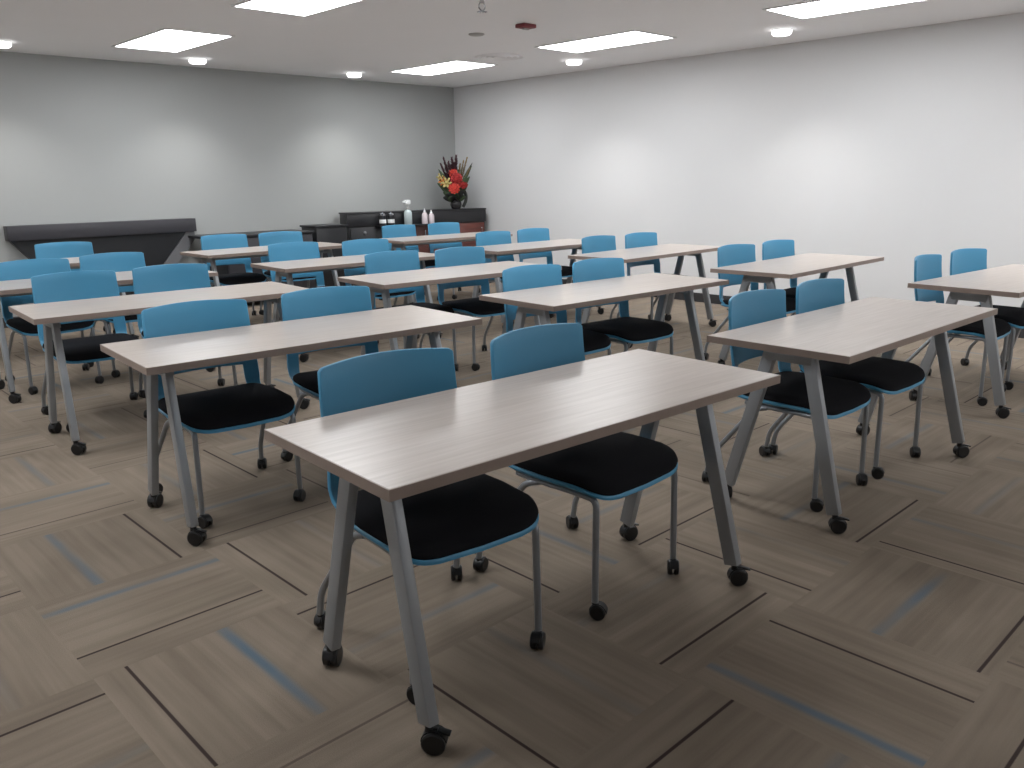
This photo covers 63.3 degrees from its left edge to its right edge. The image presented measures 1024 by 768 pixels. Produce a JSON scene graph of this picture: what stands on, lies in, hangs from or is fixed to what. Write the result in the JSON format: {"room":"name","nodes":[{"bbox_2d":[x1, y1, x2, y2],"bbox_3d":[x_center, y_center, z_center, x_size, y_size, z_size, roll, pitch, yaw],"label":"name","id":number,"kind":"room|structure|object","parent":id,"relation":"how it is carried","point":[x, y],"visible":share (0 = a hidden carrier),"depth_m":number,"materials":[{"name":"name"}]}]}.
{"room":"classroom","nodes":[
{"label":"classroom","id":0,"kind":"room"},
{"bbox_2d":[0,51,454,317],"bbox_3d":[-4.215,-2.042,8.780,9.375,2.600,0.120,-14,19,-42],"label":"wall","id":1,"kind":"structure","parent":0,"point":[83,140],"depth_m":9.34,"materials":[{"name":"grey paint"}]},
{"bbox_2d":[2,316,19,327],"bbox_3d":[-4.113,-0.828,9.072,9.243,0.100,0.012,-14,19,-42],"label":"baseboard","id":2,"kind":"structure","parent":1,"relation":"attached to","point":[4,323],"depth_m":8.23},
{"bbox_2d":[3,218,196,294],"bbox_3d":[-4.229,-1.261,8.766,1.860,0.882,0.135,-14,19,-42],"label":"console","id":3,"kind":"object","parent":1,"relation":"attached to","point":[161,241],"visible":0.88,"depth_m":8.76,"materials":[{"name":"grey laminate"}]},
{"bbox_2d":[0,282,1023,767],"bbox_3d":[-0.017,0.191,4.954,9.255,0.001,11.806,-14,19,-42],"label":"floor","id":4,"kind":"structure","parent":0,"point":[895,639],"depth_m":2.77,"materials":[{"name":"carpet"}]},
{"bbox_2d":[0,258,103,394],"bbox_3d":[-3.256,-0.432,5.857,0.571,0.862,0.590,-13,18,-40],"label":"chair","id":5,"kind":"object","parent":4,"relation":"on","point":[27,268],"visible":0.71,"depth_m":5.83,"materials":[{"name":"blue plastic"}]},
{"bbox_2d":[6,318,93,333],"bbox_3d":[-3.226,-0.429,5.810,0.504,0.066,0.464,-13,18,-40],"label":"seat cushion","id":6,"kind":"object","parent":5,"relation":"on","point":[18,325],"depth_m":5.68,"materials":[{"name":"black fabric"}]},
{"bbox_2d":[0,257,138,337],"bbox_3d":[-4.021,-0.661,7.077,1.524,0.736,0.610,-13,18,-40],"label":"folding table","id":7,"kind":"object","parent":4,"relation":"on","point":[74,263],"visible":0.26,"depth_m":7.35,"materials":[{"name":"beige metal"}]},
{"bbox_2d":[34,242,107,340],"bbox_3d":[-3.975,-0.837,7.522,0.571,0.862,0.590,-9,16,-31],"label":"chair","id":8,"kind":"object","parent":4,"relation":"on","point":[56,249],"visible":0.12,"depth_m":7.62,"materials":[{"name":"blue plastic"}]},
{"bbox_2d":[31,270,146,432],"bbox_3d":[-2.515,-0.226,4.985,0.571,0.862,0.590,-12,18,-37],"label":"chair","id":9,"kind":"object","parent":4,"relation":"on","point":[71,285],"visible":0.52,"depth_m":5.03,"materials":[{"name":"blue plastic"}]},
{"bbox_2d":[42,333,138,360],"bbox_3d":[-2.486,-0.223,4.937,0.504,0.066,0.464,-12,18,-37],"label":"seat cushion","id":10,"kind":"object","parent":9,"relation":"on","point":[83,348],"depth_m":4.80,"materials":[{"name":"black fabric"}]},
{"bbox_2d":[0,270,217,403],"bbox_3d":[-2.922,-0.386,5.911,1.524,0.736,0.610,-13,18,-39],"label":"folding table","id":11,"kind":"object","parent":4,"relation":"on","point":[8,288],"visible":0.35,"depth_m":5.38,"materials":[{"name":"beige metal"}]},
{"bbox_2d":[79,252,145,377],"bbox_3d":[-2.914,-0.550,6.311,0.571,0.862,0.590,-13,18,-40],"label":"chair","id":12,"kind":"object","parent":4,"relation":"on","point":[114,261],"visible":0.21,"depth_m":6.38,"materials":[{"name":"blue plastic"}]},
{"bbox_2d":[109,315,136,320],"bbox_3d":[-2.883,-0.547,6.264,0.504,0.066,0.464,-13,18,-40],"label":"seat cushion","id":13,"kind":"object","parent":12,"relation":"on","point":[131,317],"depth_m":6.06,"materials":[{"name":"black fabric"}]},
{"bbox_2d":[8,281,310,454],"bbox_3d":[-1.962,-0.140,4.869,1.524,0.736,0.610,-12,18,-39],"label":"folding table","id":14,"kind":"object","parent":4,"relation":"on","point":[51,315],"visible":0.85,"depth_m":4.58,"materials":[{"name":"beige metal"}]},
{"bbox_2d":[132,263,237,397],"bbox_3d":[-2.088,-0.318,5.330,0.571,0.862,0.590,-10,17,-34],"label":"chair","id":15,"kind":"object","parent":4,"relation":"on","point":[166,277],"visible":0.31,"depth_m":5.43,"materials":[{"name":"blue plastic"}]},
{"bbox_2d":[141,299,305,528],"bbox_3d":[-1.268,0.088,3.655,0.571,0.862,0.590,-12,18,-38],"label":"chair","id":16,"kind":"object","parent":4,"relation":"on","point":[251,403],"visible":0.73,"depth_m":3.62,"materials":[{"name":"black fabric"}]},
{"bbox_2d":[158,383,294,429],"bbox_3d":[-1.239,0.091,3.607,0.504,0.066,0.464,-12,18,-38],"label":"seat cushion","id":17,"kind":"object","parent":16,"relation":"on","point":[240,406],"depth_m":3.51,"materials":[{"name":"black fabric"}]},
{"bbox_2d":[201,234,265,314],"bbox_3d":[-2.772,-1.055,8.330,0.571,0.862,0.590,-11,17,-36],"label":"chair","id":18,"kind":"object","parent":4,"relation":"on","point":[219,241],"visible":0.57,"depth_m":8.38,"materials":[{"name":"blue plastic"}]},
{"bbox_2d":[209,272,265,284],"bbox_3d":[-2.744,-1.052,8.281,0.504,0.066,0.464,-11,17,-36],"label":"seat cushion","id":19,"kind":"object","parent":18,"relation":"on","point":[247,277],"depth_m":8.16,"materials":[{"name":"black fabric"}]},
{"bbox_2d":[188,229,315,302],"bbox_3d":[-2.973,-1.360,9.613,1.300,0.760,0.567,-14,19,-42],"label":"credenza","id":20,"kind":"object","parent":4,"relation":"on","point":[252,237],"visible":0.14,"depth_m":9.35,"materials":[{"name":"black laminate"}]},
{"bbox_2d":[180,242,341,286],"bbox_3d":[-2.384,-0.980,8.264,1.524,0.736,0.610,-14,19,-42],"label":"folding table","id":21,"kind":"object","parent":4,"relation":"on","point":[210,256],"visible":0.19,"depth_m":7.86,"materials":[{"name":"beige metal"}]},
{"bbox_2d":[258,231,315,318],"bbox_3d":[-2.300,-1.141,8.646,0.571,0.862,0.590,-10,17,-34],"label":"chair","id":22,"kind":"object","parent":4,"relation":"on","point":[268,238],"visible":0.27,"depth_m":8.70,"materials":[{"name":"blue plastic"}]},
{"bbox_2d":[264,271,315,279],"bbox_3d":[-2.275,-1.137,8.596,0.504,0.066,0.464,-10,17,-34],"label":"seat cushion","id":23,"kind":"object","parent":22,"relation":"on","point":[267,273],"depth_m":8.47,"materials":[{"name":"black fabric"}]},
{"bbox_2d":[100,305,481,545],"bbox_3d":[-0.915,0.121,3.761,1.524,0.736,0.610,-12,18,-38],"label":"folding table","id":24,"kind":"object","parent":4,"relation":"on","point":[163,356],"visible":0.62,"depth_m":3.46,"materials":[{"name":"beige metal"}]},
{"bbox_2d":[268,242,325,322],"bbox_3d":[-1.749,-0.770,7.127,0.571,0.862,0.590,-12,18,-38],"label":"chair","id":25,"kind":"object","parent":4,"relation":"on","point":[287,251],"visible":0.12,"depth_m":7.24,"materials":[{"name":"blue plastic"}]},
{"bbox_2d":[300,223,347,286],"bbox_3d":[-2.295,-1.537,10.270,0.460,0.848,0.370,-14,19,-42],"label":"base cabinet","id":26,"kind":"object","parent":4,"relation":"on","point":[329,233],"visible":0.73,"depth_m":10.12,"materials":[{"name":"black laminate"}]},
{"bbox_2d":[281,286,378,460],"bbox_3d":[-0.791,-0.020,4.060,0.571,0.862,0.590,-11,17,-35],"label":"chair","id":27,"kind":"object","parent":4,"relation":"on","point":[333,300],"visible":0.28,"depth_m":4.12,"materials":[{"name":"blue plastic"}]},
{"bbox_2d":[293,370,318,393],"bbox_3d":[-0.765,-0.016,4.011,0.504,0.066,0.464,-11,17,-35],"label":"seat cushion","id":28,"kind":"object","parent":27,"relation":"on","point":[307,382],"depth_m":3.93,"materials":[{"name":"black fabric"}]},
{"bbox_2d":[250,252,441,361],"bbox_3d":[-1.320,-0.684,7.016,1.524,0.736,0.610,-13,18,-39],"label":"folding table","id":29,"kind":"object","parent":4,"relation":"on","point":[286,269],"visible":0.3,"depth_m":6.65,"materials":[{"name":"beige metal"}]},
{"bbox_2d":[342,239,419,343],"bbox_3d":[-1.173,-0.838,7.366,0.571,0.862,0.590,-12,18,-37],"label":"chair","id":30,"kind":"object","parent":4,"relation":"on","point":[359,246],"visible":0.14,"depth_m":7.41,"materials":[{"name":"blue plastic"}]},
{"bbox_2d":[354,285,414,296],"bbox_3d":[-1.145,-0.834,7.318,0.504,0.066,0.464,-12,18,-37],"label":"seat cushion","id":31,"kind":"object","parent":30,"relation":"on","point":[399,294],"depth_m":7.19,"materials":[{"name":"black fabric"}]},
{"bbox_2d":[379,224,437,303],"bbox_3d":[-1.176,-1.401,9.628,0.571,0.862,0.590,-13,18,-40],"label":"chair","id":32,"kind":"object","parent":4,"relation":"on","point":[402,230],"visible":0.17,"depth_m":9.71,"materials":[{"name":"blue plastic"}]},
{"bbox_2d":[424,259,434,266],"bbox_3d":[-1.146,-1.398,9.581,0.504,0.066,0.464,-13,18,-40],"label":"seat cushion","id":33,"kind":"object","parent":32,"relation":"on","point":[428,263],"depth_m":9.50,"materials":[{"name":"black fabric"}]},
{"bbox_2d":[364,250,458,370],"bbox_3d":[-0.746,-0.527,6.094,0.571,0.862,0.590,-13,18,-39],"label":"chair","id":34,"kind":"object","parent":4,"relation":"on","point":[404,260],"visible":0.34,"depth_m":6.18,"materials":[{"name":"blue plastic"}]},
{"bbox_2d":[373,302,453,312],"bbox_3d":[-0.716,-0.524,6.046,0.504,0.066,0.464,-13,18,-39],"label":"seat cushion","id":35,"kind":"object","parent":34,"relation":"on","point":[439,307],"depth_m":6.08,"materials":[{"name":"black fabric"}]},
{"bbox_2d":[339,208,485,285],"bbox_3d":[-1.234,-1.809,11.036,2.025,0.975,0.410,-9,16,-31],"label":"credenza","id":36,"kind":"object","parent":4,"relation":"on","point":[361,225],"depth_m":10.90,"materials":[{"name":"black laminate"}]},
{"bbox_2d":[379,212,385,225],"bbox_3d":[-1.641,-2.095,10.543,0.089,0.168,0.089,-14,19,-42],"label":"canister","id":37,"kind":"object","parent":36,"relation":"on","point":[382,216],"visible":1,"depth_m":10.51,"materials":[{"name":"black plastic"}]},
{"bbox_2d":[387,212,394,224],"bbox_3d":[-1.544,-2.111,10.601,0.089,0.168,0.089,-14,19,-42],"label":"canister","id":38,"kind":"object","parent":36,"relation":"on","point":[391,221],"visible":0.87,"depth_m":10.57,"materials":[{"name":"black plastic"}]},
{"bbox_2d":[376,223,428,226],"bbox_3d":[-1.275,-2.067,10.793,1.000,0.015,0.154,-9,16,-31],"label":"countertop","id":39,"kind":"structure","parent":36,"relation":"on","point":[428,223],"depth_m":10.74,"materials":[{"name":"black laminate"}]},
{"bbox_2d":[402,200,411,224],"bbox_3d":[-1.347,-2.213,10.706,0.116,0.310,0.104,-2,14,-6],"label":"pump bottle","id":40,"kind":"object","parent":36,"relation":"on","point":[407,213],"visible":0.92,"depth_m":10.68,"materials":[{"name":"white plastic"}]},
{"bbox_2d":[422,208,427,223],"bbox_3d":[-1.138,-2.192,10.836,0.076,0.200,0.076,-14,19,-42],"label":"bottle","id":41,"kind":"object","parent":36,"relation":"on","point":[424,214],"visible":1,"depth_m":10.81,"materials":[{"name":"pink plastic"}]},
{"bbox_2d":[428,210,433,223],"bbox_3d":[-1.058,-2.196,10.898,0.076,0.176,0.076,-14,19,-42],"label":"bottle","id":42,"kind":"object","parent":36,"relation":"on","point":[431,215],"visible":0.9,"depth_m":10.88,"materials":[{"name":"pink plastic"}]},
{"bbox_2d":[436,154,471,208],"bbox_3d":[-0.773,-2.726,11.185,0.454,0.719,0.283,-6,15,-20],"label":"flower arrangement","id":43,"kind":"object","parent":36,"relation":"on","point":[452,185],"visible":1,"depth_m":11.16,"materials":[{"name":"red plant"}]},
{"bbox_2d":[314,348,545,704],"bbox_3d":[-0.246,0.363,2.491,0.571,0.862,0.590,-11,17,-36],"label":"chair","id":44,"kind":"object","parent":4,"relation":"on","point":[454,521],"visible":0.66,"depth_m":2.44,"materials":[{"name":"black fabric"}]},
{"bbox_2d":[355,474,538,559],"bbox_3d":[-0.219,0.367,2.442,0.504,0.066,0.464,-11,17,-36],"label":"seat cushion","id":45,"kind":"object","parent":44,"relation":"on","point":[482,512],"depth_m":2.33,"materials":[{"name":"black fabric"}]},
{"bbox_2d":[424,222,461,298],"bbox_3d":[-0.685,-1.498,9.988,0.571,0.862,0.590,-13,18,-39],"label":"chair","id":46,"kind":"object","parent":4,"relation":"on","point":[439,228],"visible":0.23,"depth_m":10.08,"materials":[{"name":"blue plastic"}]},
{"bbox_2d":[381,232,512,302],"bbox_3d":[-0.762,-1.325,9.560,1.524,0.736,0.610,-13,18,-39],"label":"folding table","id":47,"kind":"object","parent":4,"relation":"on","point":[398,242],"visible":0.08,"depth_m":9.22,"materials":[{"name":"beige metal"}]},
{"bbox_2d":[337,261,561,354],"bbox_3d":[-0.406,-0.443,5.996,1.524,0.736,0.610,-12,18,-38],"label":"folding table","id":48,"kind":"object","parent":4,"relation":"on","point":[378,282],"visible":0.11,"depth_m":5.66,"materials":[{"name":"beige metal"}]},
{"bbox_2d":[435,247,504,370],"bbox_3d":[-0.267,-0.601,6.362,0.571,0.862,0.590,-12,18,-37],"label":"chair","id":49,"kind":"object","parent":4,"relation":"on","point":[453,256],"visible":0.56,"depth_m":6.35,"materials":[{"name":"blue plastic"}]},
{"bbox_2d":[442,297,504,314],"bbox_3d":[-0.239,-0.597,6.314,0.504,0.066,0.464,-12,18,-37],"label":"seat cushion","id":50,"kind":"object","parent":49,"relation":"on","point":[470,306],"depth_m":6.15,"materials":[{"name":"black fabric"}]},
{"bbox_2d":[475,231,513,323],"bbox_3d":[-0.040,-1.067,8.221,0.571,0.862,0.590,-14,19,-42],"label":"chair","id":51,"kind":"object","parent":4,"relation":"on","point":[486,238],"visible":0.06,"depth_m":8.32,"materials":[{"name":"blue plastic"}]},
{"bbox_2d":[264,349,780,755],"bbox_3d":[0.116,0.403,2.571,1.524,0.736,0.610,-13,18,-39],"label":"folding table","id":52,"kind":"object","parent":4,"relation":"on","point":[395,451],"visible":1,"depth_m":2.28,"materials":[{"name":"grey wood"}]},
{"bbox_2d":[472,239,604,327],"bbox_3d":[0.248,-1.010,8.238,1.524,0.736,0.610,-13,18,-40],"label":"folding table","id":53,"kind":"object","parent":4,"relation":"on","point":[491,251],"visible":0.35,"depth_m":7.97,"materials":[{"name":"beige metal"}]},
{"bbox_2d":[517,228,572,317],"bbox_3d":[0.367,-1.168,8.607,0.571,0.862,0.590,-14,19,-42],"label":"chair","id":54,"kind":"object","parent":4,"relation":"on","point":[528,234],"visible":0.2,"depth_m":8.69,"materials":[{"name":"blue plastic"}]},
{"bbox_2d":[561,266,571,275],"bbox_3d":[0.400,-1.166,8.561,0.504,0.066,0.464,-14,19,-42],"label":"seat cushion","id":55,"kind":"object","parent":54,"relation":"on","point":[566,270],"depth_m":8.45,"materials":[{"name":"black fabric"}]},
{"bbox_2d":[502,264,610,354],"bbox_3d":[0.260,-0.261,4.969,0.571,0.862,0.590,-12,18,-38],"label":"chair","id":56,"kind":"object","parent":4,"relation":"on","point":[538,275],"visible":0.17,"depth_m":5.00,"materials":[{"name":"blue plastic"}]},
{"bbox_2d":[583,329,610,351],"bbox_3d":[0.289,-0.258,4.921,0.504,0.066,0.464,-12,18,-38],"label":"seat cushion","id":57,"kind":"object","parent":56,"relation":"on","point":[593,341],"depth_m":4.85,"materials":[{"name":"black fabric"}]},
{"bbox_2d":[473,323,678,620],"bbox_3d":[0.242,0.253,2.905,0.571,0.862,0.590,-14,19,-43],"label":"chair","id":58,"kind":"object","parent":4,"relation":"on","point":[619,465],"visible":0.8,"depth_m":2.81,"materials":[{"name":"black fabric"}]},
{"bbox_2d":[514,432,677,495],"bbox_3d":[0.276,0.256,2.860,0.504,0.066,0.464,-14,19,-43],"label":"seat cushion","id":59,"kind":"object","parent":58,"relation":"on","point":[621,463],"depth_m":2.74,"materials":[{"name":"black fabric"}]},
{"bbox_2d":[479,273,728,360],"bbox_3d":[0.594,-0.221,5.050,1.524,0.736,0.610,-13,18,-39],"label":"folding table","id":60,"kind":"object","parent":4,"relation":"on","point":[539,301],"visible":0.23,"depth_m":4.86,"materials":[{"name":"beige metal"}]},
{"bbox_2d":[574,235,652,322],"bbox_3d":[0.923,-0.874,7.394,0.571,0.862,0.590,-14,19,-43],"label":"chair","id":61,"kind":"object","parent":4,"relation":"on","point":[599,243],"visible":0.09,"depth_m":7.49,"materials":[{"name":"blue plastic"}]},
{"bbox_2d":[572,258,673,354],"bbox_3d":[0.696,-0.355,5.322,0.571,0.862,0.590,-12,18,-38],"label":"chair","id":62,"kind":"object","parent":4,"relation":"on","point":[623,329],"visible":0.44,"depth_m":5.27,"materials":[{"name":"blue plastic"}]},
{"bbox_2d":[581,317,672,340],"bbox_3d":[0.725,-0.352,5.274,0.504,0.066,0.464,-12,18,-38],"label":"seat cushion","id":63,"kind":"object","parent":62,"relation":"on","point":[620,328],"depth_m":5.17,"materials":[{"name":"black fabric"}]},
{"bbox_2d":[568,244,720,347],"bbox_3d":[1.226,-0.815,7.397,0.610,0.736,1.524,13,19,43],"label":"folding table","id":64,"kind":"object","parent":4,"relation":"on","point":[637,254],"visible":0.56,"depth_m":7.38,"materials":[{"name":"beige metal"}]},
{"bbox_2d":[616,232,693,321],"bbox_3d":[1.350,-0.963,7.725,0.571,0.862,0.590,-13,19,-41],"label":"chair","id":65,"kind":"object","parent":4,"relation":"on","point":[638,239],"visible":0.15,"depth_m":7.84,"materials":[{"name":"blue plastic"}]},
{"bbox_2d":[704,244,795,359],"bbox_3d":[1.839,-0.603,6.252,0.571,0.862,0.590,-12,18,-38],"label":"chair","id":66,"kind":"object","parent":4,"relation":"on","point":[732,254],"visible":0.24,"depth_m":6.33,"materials":[{"name":"blue plastic"}]},
{"bbox_2d":[722,297,795,311],"bbox_3d":[1.868,-0.600,6.204,0.504,0.066,0.464,-12,18,-38],"label":"seat cushion","id":67,"kind":"object","parent":66,"relation":"on","point":[790,302],"depth_m":6.14,"materials":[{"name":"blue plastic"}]},
{"bbox_2d":[762,239,796,315],"bbox_3d":[2.279,-0.702,6.625,0.571,0.862,0.590,-13,18,-40],"label":"chair","id":68,"kind":"object","parent":4,"relation":"on","point":[771,249],"visible":0.13,"depth_m":6.73,"materials":[{"name":"blue plastic"}]},
{"bbox_2d":[784,287,795,298],"bbox_3d":[2.310,-0.699,6.579,0.504,0.066,0.464,-13,18,-40],"label":"seat cushion","id":69,"kind":"object","parent":68,"relation":"on","point":[790,292],"depth_m":6.54,"materials":[{"name":"black fabric"}]},
{"bbox_2d":[702,289,870,511],"bbox_3d":[1.260,0.033,3.732,0.571,0.862,0.590,-13,19,-41],"label":"chair","id":70,"kind":"object","parent":4,"relation":"on","point":[842,397],"visible":0.62,"depth_m":3.70,"materials":[{"name":"black fabric"}]},
{"bbox_2d":[743,371,870,414],"bbox_3d":[1.291,0.036,3.685,0.504,0.066,0.464,-13,19,-41],"label":"seat cushion","id":71,"kind":"object","parent":70,"relation":"on","point":[790,396],"depth_m":3.57,"materials":[{"name":"black fabric"}]},
{"bbox_2d":[710,253,883,364],"bbox_3d":[2.159,-0.547,6.267,0.610,0.736,1.524,13,19,43],"label":"folding table","id":72,"kind":"object","parent":4,"relation":"on","point":[789,267],"visible":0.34,"depth_m":6.01,"materials":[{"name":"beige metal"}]},
{"bbox_2d":[769,278,924,478],"bbox_3d":[1.679,-0.063,4.095,0.571,0.862,0.590,-13,19,-41],"label":"chair","id":73,"kind":"object","parent":4,"relation":"on","point":[878,374],"visible":0.66,"depth_m":4.02,"materials":[{"name":"black fabric"}]},
{"bbox_2d":[800,356,924,390],"bbox_3d":[1.710,-0.061,4.048,0.504,0.066,0.464,-13,19,-41],"label":"seat cushion","id":74,"kind":"object","parent":73,"relation":"on","point":[875,373],"depth_m":3.93,"materials":[{"name":"black fabric"}]},
{"bbox_2d":[706,297,997,533],"bbox_3d":[1.576,0.075,3.804,1.524,0.736,0.610,-13,19,-41],"label":"folding table","id":75,"kind":"object","parent":4,"relation":"on","point":[854,331],"visible":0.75,"depth_m":3.49,"materials":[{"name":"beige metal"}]},
{"bbox_2d":[906,254,1010,405],"bbox_3d":[2.805,-0.371,5.267,0.590,0.862,0.571,12,19,43],"label":"chair","id":76,"kind":"object","parent":4,"relation":"on","point":[926,266],"visible":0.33,"depth_m":5.21,"materials":[{"name":"blue plastic"}]},
{"bbox_2d":[952,318,1010,336],"bbox_3d":[2.839,-0.369,5.222,0.464,0.066,0.504,12,19,43],"label":"seat cushion","id":77,"kind":"object","parent":76,"relation":"on","point":[1003,328],"depth_m":5.04,"materials":[{"name":"black fabric"}]},
{"bbox_2d":[907,264,1023,418],"bbox_3d":[3.149,-0.314,5.275,1.524,0.736,0.610,-12,18,-37],"label":"folding table","id":78,"kind":"object","parent":4,"relation":"on","point":[1007,280],"visible":0.73,"depth_m":4.83,"materials":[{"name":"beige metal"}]},
{"bbox_2d":[928,248,1023,389],"bbox_3d":[3.247,-0.467,5.625,0.571,0.862,0.590,-10,17,-34],"label":"chair","id":79,"kind":"object","parent":4,"relation":"on","point":[965,260],"visible":0.49,"depth_m":5.67,"materials":[{"name":"blue plastic"}]},
{"bbox_2d":[976,305,1023,325],"bbox_3d":[3.272,-0.463,5.575,0.504,0.066,0.464,-10,17,-34],"label":"seat cushion","id":80,"kind":"object","parent":79,"relation":"on","point":[1014,316],"depth_m":5.41,"materials":[{"name":"black fabric"}]},
{"bbox_2d":[0,0,1023,87],"bbox_3d":[-0.053,-2.380,4.313,9.495,0.100,12.046,-14,19,-42],"label":"ceiling","id":81,"kind":"structure","parent":0,"point":[372,38],"depth_m":7.02,"materials":[{"name":"paint"}]},
{"bbox_2d":[0,40,10,47],"bbox_3d":[-4.496,-2.985,7.301,0.176,0.048,0.176,-14,19,-42],"label":"recessed light","id":82,"kind":"object","parent":81,"relation":"in","point":[3,44],"visible":1,"depth_m":7.27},
{"bbox_2d":[111,28,234,52],"bbox_3d":[-3.031,-3.050,7.396,0.610,0.008,1.220,-14,19,-42],"label":"recessed light","id":83,"kind":"object","parent":81,"relation":"in","point":[164,39],"visible":1,"depth_m":7.35,"materials":[{"name":"white plastic"}]},
{"bbox_2d":[188,57,205,64],"bbox_3d":[-3.215,-3.300,8.495,0.176,0.048,0.176,-14,19,-42],"label":"recessed light","id":84,"kind":"object","parent":81,"relation":"in","point":[200,61],"visible":1,"depth_m":8.44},
{"bbox_2d":[230,0,364,16],"bbox_3d":[-1.373,-2.656,5.720,0.610,0.008,1.220,-14,19,-42],"label":"recessed light","id":85,"kind":"object","parent":81,"relation":"in","point":[304,8],"visible":1,"depth_m":5.95,"materials":[{"name":"white plastic"}]},
{"bbox_2d":[347,72,360,77],"bbox_3d":[-1.860,-3.644,9.798,0.176,0.048,0.176,-14,19,-42],"label":"recessed light","id":86,"kind":"object","parent":81,"relation":"in","point":[349,74],"visible":1,"depth_m":9.74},
{"bbox_2d":[389,60,497,75],"bbox_3d":[-0.798,-3.599,9.475,0.610,0.008,1.220,-14,19,-42],"label":"recessed light","id":87,"kind":"object","parent":81,"relation":"in","point":[455,65],"visible":1,"depth_m":9.43,"materials":[{"name":"white plastic"}]},
{"bbox_2d":[468,33,483,36],"bbox_3d":[-0.310,-3.053,7.262,0.140,0.012,0.140,-14,19,-42],"label":"smoke detector","id":88,"kind":"object","parent":81,"relation":"attached to","point":[469,34],"visible":1,"depth_m":7.22,"materials":[{"name":"grey plastic"}]},
{"bbox_2d":[477,0,486,12],"bbox_3d":[-0.206,-2.604,5.674,0.104,0.120,0.104,-14,19,-42],"label":"sprinkler","id":89,"kind":"object","parent":81,"relation":"hanging from","point":[480,1],"visible":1,"depth_m":5.67,"materials":[{"name":"silver metal"}]},
{"bbox_2d":[475,53,524,60],"bbox_3d":[-0.129,-3.394,8.632,0.520,0.012,0.520,-14,19,-42],"label":"ceiling vent","id":90,"kind":"object","parent":81,"relation":"in","point":[496,56],"visible":1,"depth_m":8.61,"materials":[{"name":"paint"}]},
{"bbox_2d":[515,23,535,29],"bbox_3d":[0.113,-2.938,6.838,0.140,0.042,0.110,-14,19,-42],"label":"fire alarm strobe","id":91,"kind":"object","parent":81,"relation":"attached to","point":[524,26],"visible":1,"depth_m":6.81,"materials":[{"name":"red plastic"}]},
{"bbox_2d":[566,59,581,64],"bbox_3d":[0.670,-3.475,8.975,0.176,0.048,0.176,-14,19,-42],"label":"recessed light","id":92,"kind":"object","parent":81,"relation":"in","point":[568,61],"visible":1,"depth_m":8.91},
{"bbox_2d":[534,30,676,52],"bbox_3d":[0.860,-3.205,7.800,0.610,0.008,1.220,-14,19,-42],"label":"recessed light","id":93,"kind":"object","parent":81,"relation":"in","point":[632,37],"visible":1,"depth_m":7.75,"materials":[{"name":"white plastic"}]},
{"bbox_2d":[771,28,791,36],"bbox_3d":[2.356,-3.071,7.258,0.176,0.048,0.176,-14,19,-42],"label":"recessed light","id":94,"kind":"object","parent":81,"relation":"in","point":[779,32],"visible":1,"depth_m":7.20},
{"bbox_2d":[762,0,925,18],"bbox_3d":[2.553,-2.810,6.117,0.610,0.008,1.220,-14,19,-42],"label":"recessed light","id":95,"kind":"object","parent":81,"relation":"in","point":[815,8],"visible":1,"depth_m":6.27,"materials":[{"name":"white plastic"}]},
{"bbox_2d":[453,12,1023,306],"bbox_3d":[3.341,-1.901,7.784,0.120,2.600,12.046,-14,19,-42],"label":"wall","id":96,"kind":"structure","parent":0,"point":[898,146],"depth_m":8.25,"materials":[{"name":"white paint"}]},
{"bbox_2d":[562,279,1023,337],"bbox_3d":[3.310,-0.676,8.042,0.012,0.100,11.806,-14,19,-42],"label":"baseboard","id":97,"kind":"structure","parent":96,"relation":"attached to","point":[698,297],"depth_m":9.25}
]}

